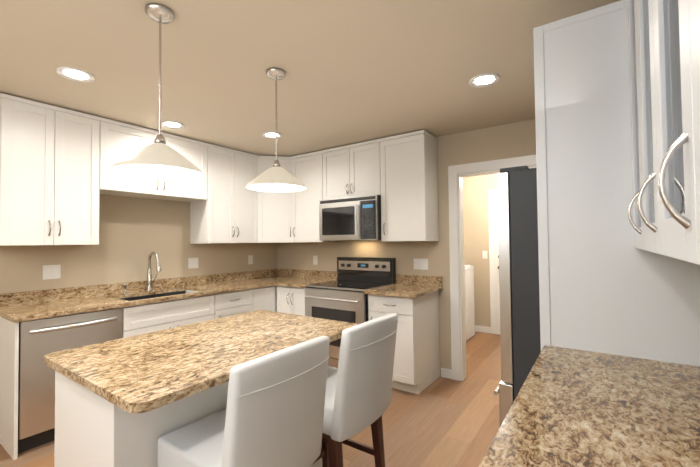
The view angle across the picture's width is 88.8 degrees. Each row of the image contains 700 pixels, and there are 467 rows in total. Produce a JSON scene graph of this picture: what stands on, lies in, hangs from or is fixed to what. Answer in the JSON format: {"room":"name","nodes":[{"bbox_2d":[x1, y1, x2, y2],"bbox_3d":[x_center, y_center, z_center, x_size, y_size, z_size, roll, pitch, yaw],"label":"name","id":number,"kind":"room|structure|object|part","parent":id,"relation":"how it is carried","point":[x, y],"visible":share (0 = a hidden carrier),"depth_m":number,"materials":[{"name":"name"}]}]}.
{"room":"kitchen","nodes":[
{"label":"kitchen","id":0,"kind":"room"},
{"bbox_2d":[0,194,275,293],"bbox_3d":[-2.505,0.249,2.994,0.120,2.440,5.240,-2,-2,35],"label":"wall","id":1,"kind":"structure","parent":0,"point":[134,232],"depth_m":3.45,"materials":[{"name":"beige paint"}]},
{"bbox_2d":[43,265,60,279],"bbox_3d":[-2.458,0.318,2.947,0.006,0.115,0.116,-2,-2,35],"label":"electrical outlet","id":2,"kind":"object","parent":1,"relation":"attached to","point":[51,271],"visible":1,"depth_m":2.94,"materials":[{"name":"white plastic"}]},
{"bbox_2d":[0,269,275,306],"bbox_3d":[-1.831,0.521,3.817,0.020,0.100,2.868,-2,-2,35],"label":"backsplash","id":3,"kind":"structure","parent":1,"relation":"attached to","point":[14,299],"depth_m":3.25,"materials":[{"name":"brown stone"}]},
{"bbox_2d":[188,258,197,268],"bbox_3d":[-1.738,0.328,3.969,0.007,0.115,0.116,-2,-2,35],"label":"light switch","id":4,"kind":"object","parent":1,"relation":"attached to","point":[192,262],"visible":1,"depth_m":3.96,"materials":[{"name":"white plastic"}]},
{"bbox_2d":[248,255,252,263],"bbox_3d":[-1.283,0.338,4.615,0.006,0.115,0.070,-2,-2,35],"label":"electrical outlet","id":5,"kind":"object","parent":1,"relation":"attached to","point":[250,259],"visible":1,"depth_m":4.61,"materials":[{"name":"white plastic"}]},
{"bbox_2d":[0,331,500,466],"bbox_3d":[-0.164,1.464,2.563,4.390,0.060,7.260,-2,-2,35],"label":"floor","id":6,"kind":"structure","parent":0,"point":[440,421],"depth_m":2.66,"materials":[{"name":"brown wood"}]},
{"bbox_2d":[18,307,121,452],"bbox_3d":[-2.174,1.021,2.713,0.650,0.876,0.608,-2,-2,35],"label":"dishwasher","id":7,"kind":"object","parent":6,"relation":"on","point":[39,339],"visible":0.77,"depth_m":2.42,"materials":[{"name":"silver metal"}]},
{"bbox_2d":[44,310,358,466],"bbox_3d":[-0.627,0.965,1.752,0.881,0.910,1.190,-2,-2,35],"label":"kitchen island","id":8,"kind":"object","parent":6,"relation":"on","point":[127,401],"visible":0.73,"depth_m":1.40,"materials":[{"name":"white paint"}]},
{"bbox_2d":[172,287,255,327],"bbox_3d":[-1.447,1.038,3.831,0.608,0.879,0.529,-2,-2,35],"label":"base cabinet","id":9,"kind":"object","parent":6,"relation":"on","point":[231,303],"depth_m":3.60,"materials":[{"name":"white paint"}]},
{"bbox_2d":[0,275,295,322],"bbox_3d":[-1.580,0.579,3.639,0.634,0.030,2.868,-2,-2,35],"label":"countertop","id":10,"kind":"structure","parent":9,"relation":"on","point":[26,311],"depth_m":2.96,"materials":[{"name":"brown stone"}]},
{"bbox_2d":[120,283,127,294],"bbox_3d":[-2.079,0.514,3.320,0.080,0.096,0.040,-2,-2,35],"label":"soap dispenser","id":11,"kind":"object","parent":10,"relation":"on","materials":[{"name":"silver metal"}]},
{"bbox_2d":[144,251,161,290],"bbox_3d":[-1.888,0.369,3.480,0.237,0.390,0.103,-2,-2,35],"label":"faucet","id":12,"kind":"object","parent":10,"relation":"on","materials":[{"name":"silver metal"}]},
{"bbox_2d":[112,287,203,330],"bbox_3d":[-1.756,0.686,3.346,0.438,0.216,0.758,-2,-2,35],"label":"base cabinet","id":13,"kind":"object","parent":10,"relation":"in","point":[148,314],"depth_m":3.12,"materials":[{"name":"white wood"}]},
{"bbox_2d":[157,336,329,466],"bbox_3d":[-0.374,0.895,1.312,0.510,1.025,0.430,-2,-2,35],"label":"bar stool","id":14,"kind":"object","parent":6,"relation":"on","point":[271,414],"visible":1,"depth_m":1.17,"materials":[{"name":"white leather"}]},
{"bbox_2d":[256,287,275,311],"bbox_3d":[-1.219,1.043,4.155,0.608,0.879,0.379,-2,-2,35],"label":"base cabinet","id":15,"kind":"object","parent":6,"relation":"on","point":[265,296],"depth_m":4.03,"materials":[{"name":"white paint"}]},
{"bbox_2d":[276,287,306,315],"bbox_3d":[-0.486,1.037,4.244,0.485,0.879,0.608,-2,-2,35],"label":"base cabinet","id":16,"kind":"object","parent":6,"relation":"on","point":[290,300],"depth_m":3.99,"materials":[{"name":"white paint"}]},
{"bbox_2d":[276,279,336,286],"bbox_3d":[-0.488,0.581,4.237,0.462,0.030,0.633,-2,-2,35],"label":"countertop","id":17,"kind":"structure","parent":16,"relation":"on","point":[291,282],"depth_m":4.12,"materials":[{"name":"brown stone"}]},
{"bbox_2d":[304,257,395,367],"bbox_3d":[-0.005,0.867,3.842,0.758,1.190,0.695,-2,-2,35],"label":"range","id":18,"kind":"object","parent":6,"relation":"on","point":[343,297],"visible":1,"depth_m":3.72,"materials":[{"name":"silver metal"}]},
{"bbox_2d":[311,313,397,466],"bbox_3d":[-0.057,0.901,1.737,0.510,1.025,0.430,-2,-2,35],"label":"bar stool","id":19,"kind":"object","parent":6,"relation":"on","point":[358,389],"visible":0.83,"depth_m":1.54,"materials":[{"name":"white leather"}]},
{"bbox_2d":[364,274,441,393],"bbox_3d":[0.538,0.943,3.493,0.519,1.010,0.658,-2,-2,35],"label":"base cabinet","id":20,"kind":"object","parent":6,"relation":"on","point":[412,301],"visible":0.69,"depth_m":3.29,"materials":[{"name":"white paint"}]},
{"bbox_2d":[364,274,441,297],"bbox_3d":[0.533,0.503,3.503,0.519,0.130,0.658,-2,-2,35],"label":"countertop","id":21,"kind":"structure","parent":20,"relation":"on","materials":[{"name":"stone"}]},
{"bbox_2d":[465,265,474,340],"bbox_3d":[1.289,0.900,5.058,0.720,1.150,0.720,-2,-2,35],"label":"washer","id":22,"kind":"object","parent":6,"relation":"on","point":[469,303],"visible":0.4,"depth_m":4.96,"materials":[{"name":"white metal"}]},
{"bbox_2d":[494,166,540,425],"bbox_3d":[1.289,0.543,1.856,0.880,1.718,0.905,-2,-2,35],"label":"refrigerator","id":23,"kind":"object","parent":6,"relation":"on","point":[519,274],"visible":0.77,"depth_m":1.67,"materials":[{"name":"grey metal"}]},
{"bbox_2d":[479,0,699,466],"bbox_3d":[0.175,0.210,0.067,0.663,2.325,3.295,-2,-2,35],"label":"tall cabinet","id":24,"kind":"object","parent":6,"relation":"on","point":[612,379],"visible":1,"depth_m":1.42,"materials":[{"name":"white paint"}]},
{"bbox_2d":[479,345,699,466],"bbox_3d":[0.178,0.477,0.047,0.648,0.030,3.272,-2,-2,35],"label":"countertop","id":25,"kind":"structure","parent":24,"relation":"on","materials":[{"name":"stone"}]},
{"bbox_2d":[0,0,620,156],"bbox_3d":[-0.192,-1.030,2.620,4.390,0.050,7.260,-2,-2,35],"label":"ceiling","id":26,"kind":"structure","parent":0,"point":[358,71],"depth_m":2.14,"materials":[{"name":"paint"}]},
{"bbox_2d":[56,66,94,81],"bbox_3d":[-1.714,-0.992,2.236,0.196,0.010,0.196,-2,-2,35],"label":"recessed light","id":27,"kind":"object","parent":26,"relation":"in","point":[74,74],"visible":0.98,"depth_m":2.23,"materials":[{"name":"white glass"}]},
{"bbox_2d":[111,3,203,179],"bbox_3d":[-0.868,-0.647,1.635,0.372,0.745,0.372,-2,-2,35],"label":"pendant light","id":28,"kind":"object","parent":26,"relation":"hanging from","point":[159,158],"visible":1,"depth_m":1.61,"materials":[{"name":"white glass"}]},
{"bbox_2d":[161,121,183,128],"bbox_3d":[-1.587,-0.971,3.198,0.196,0.010,0.196,-2,-2,35],"label":"recessed light","id":29,"kind":"object","parent":26,"relation":"in","point":[173,124],"visible":0.98,"depth_m":3.19,"materials":[{"name":"white glass"}]},
{"bbox_2d":[262,132,281,138],"bbox_3d":[-0.771,-0.972,3.541,0.196,0.010,0.196,-2,-2,35],"label":"recessed light","id":30,"kind":"object","parent":26,"relation":"in","point":[272,135],"visible":0.94,"depth_m":3.54,"materials":[{"name":"white"}]},
{"bbox_2d":[246,68,306,191],"bbox_3d":[-0.459,-0.645,2.234,0.372,0.730,0.372,-2,-2,35],"label":"pendant light","id":31,"kind":"object","parent":26,"relation":"hanging from","point":[276,177],"visible":1,"depth_m":2.20,"materials":[{"name":"white glass"}]},
{"bbox_2d":[469,73,499,87],"bbox_3d":[0.894,-1.017,2.381,0.196,0.010,0.196,-2,-2,35],"label":"recessed light","id":32,"kind":"object","parent":26,"relation":"in","point":[484,80],"visible":1,"depth_m":2.38,"materials":[{"name":"white glass"}]},
{"bbox_2d":[276,119,535,375],"bbox_3d":[0.710,0.234,3.861,4.140,2.440,0.120,-2,-2,35],"label":"wall","id":33,"kind":"structure","parent":0,"point":[517,139],"depth_m":3.84,"materials":[{"name":"beige paint"}]},
{"bbox_2d":[276,269,336,278],"bbox_3d":[-0.563,0.527,4.666,1.076,0.100,0.020,-2,-2,35],"label":"backsplash","id":34,"kind":"structure","parent":33,"relation":"attached to","point":[299,274],"depth_m":4.61,"materials":[{"name":"brown stone"}]},
{"bbox_2d":[313,256,317,264],"bbox_3d":[-0.446,0.344,4.595,0.070,0.115,0.006,-2,-2,35],"label":"electrical outlet","id":35,"kind":"object","parent":33,"relation":"attached to","point":[315,260],"visible":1,"depth_m":4.59,"materials":[{"name":"white plastic"}]},
{"bbox_2d":[0,0,699,264],"bbox_3d":[-0.689,-0.458,1.892,4.146,1.093,4.724,-2,-2,35],"label":"upper cabinet","id":36,"kind":"object","parent":33,"relation":"attached to","point":[58,175],"visible":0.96,"depth_m":2.80,"materials":[{"name":"white paint"}]},
{"bbox_2d":[319,195,380,240],"bbox_3d":[0.059,-0.154,3.971,0.754,0.460,0.452,-2,-2,35],"label":"microwave","id":37,"kind":"object","parent":36,"relation":"attached to","point":[351,218],"visible":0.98,"depth_m":3.78,"materials":[{"name":"silver metal"}]},
{"bbox_3d":[0.362,-0.506,0.099,0.362,1.085,3.000,-2,-2,35],"label":"glass","id":38,"kind":"part","parent":36,"relation":"part of","materials":[{"name":"white"}]},
{"bbox_2d":[414,258,427,269],"bbox_3d":[0.744,0.321,3.758,0.162,0.115,0.007,-2,-2,35],"label":"light switch","id":39,"kind":"object","parent":33,"relation":"attached to","point":[420,264],"visible":1,"depth_m":3.75,"materials":[{"name":"white plastic"}]},
{"bbox_2d":[441,368,451,374],"bbox_3d":[0.685,1.412,3.945,0.988,0.090,0.015,-2,-2,35],"label":"baseboard","id":40,"kind":"structure","parent":33,"relation":"attached to","point":[446,373],"depth_m":3.57,"materials":[{"name":"white wood"}]},
{"bbox_2d":[482,251,486,258],"bbox_3d":[2.011,0.316,5.333,0.070,0.115,0.011,-2,-2,35],"label":"light switch","id":41,"kind":"object","parent":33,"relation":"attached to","point":[484,254],"visible":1,"depth_m":5.34,"materials":[{"name":"white plastic"}]},
{"bbox_2d":[475,325,496,333],"bbox_3d":[2.341,1.419,5.081,2.448,0.090,0.016,-2,-2,35],"label":"baseboard","id":42,"kind":"structure","parent":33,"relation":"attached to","point":[484,329],"depth_m":5.31,"materials":[{"name":"white"}]},
{"bbox_2d":[448,155,535,380],"bbox_3d":[1.448,0.374,3.340,1.000,2.120,0.152,-2,-2,35],"label":"door frame","id":43,"kind":"structure","parent":33,"relation":"attached to","point":[457,275],"depth_m":3.53,"materials":[{"name":"white wood"}]},
{"bbox_2d":[488,189,497,327],"bbox_3d":[2.468,0.355,5.008,0.990,2.029,0.017,-2,-2,35],"label":"door frame","id":44,"kind":"structure","parent":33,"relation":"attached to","point":[492,265],"depth_m":5.26,"materials":[{"name":"white wood"}]},
{"bbox_2d":[494,195,499,334],"bbox_3d":[2.442,0.443,4.967,0.810,2.025,0.106,-2,-2,35],"label":"back door","id":45,"kind":"structure","parent":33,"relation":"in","point":[497,262],"depth_m":5.20,"materials":[{"name":"white wood"}]}
]}

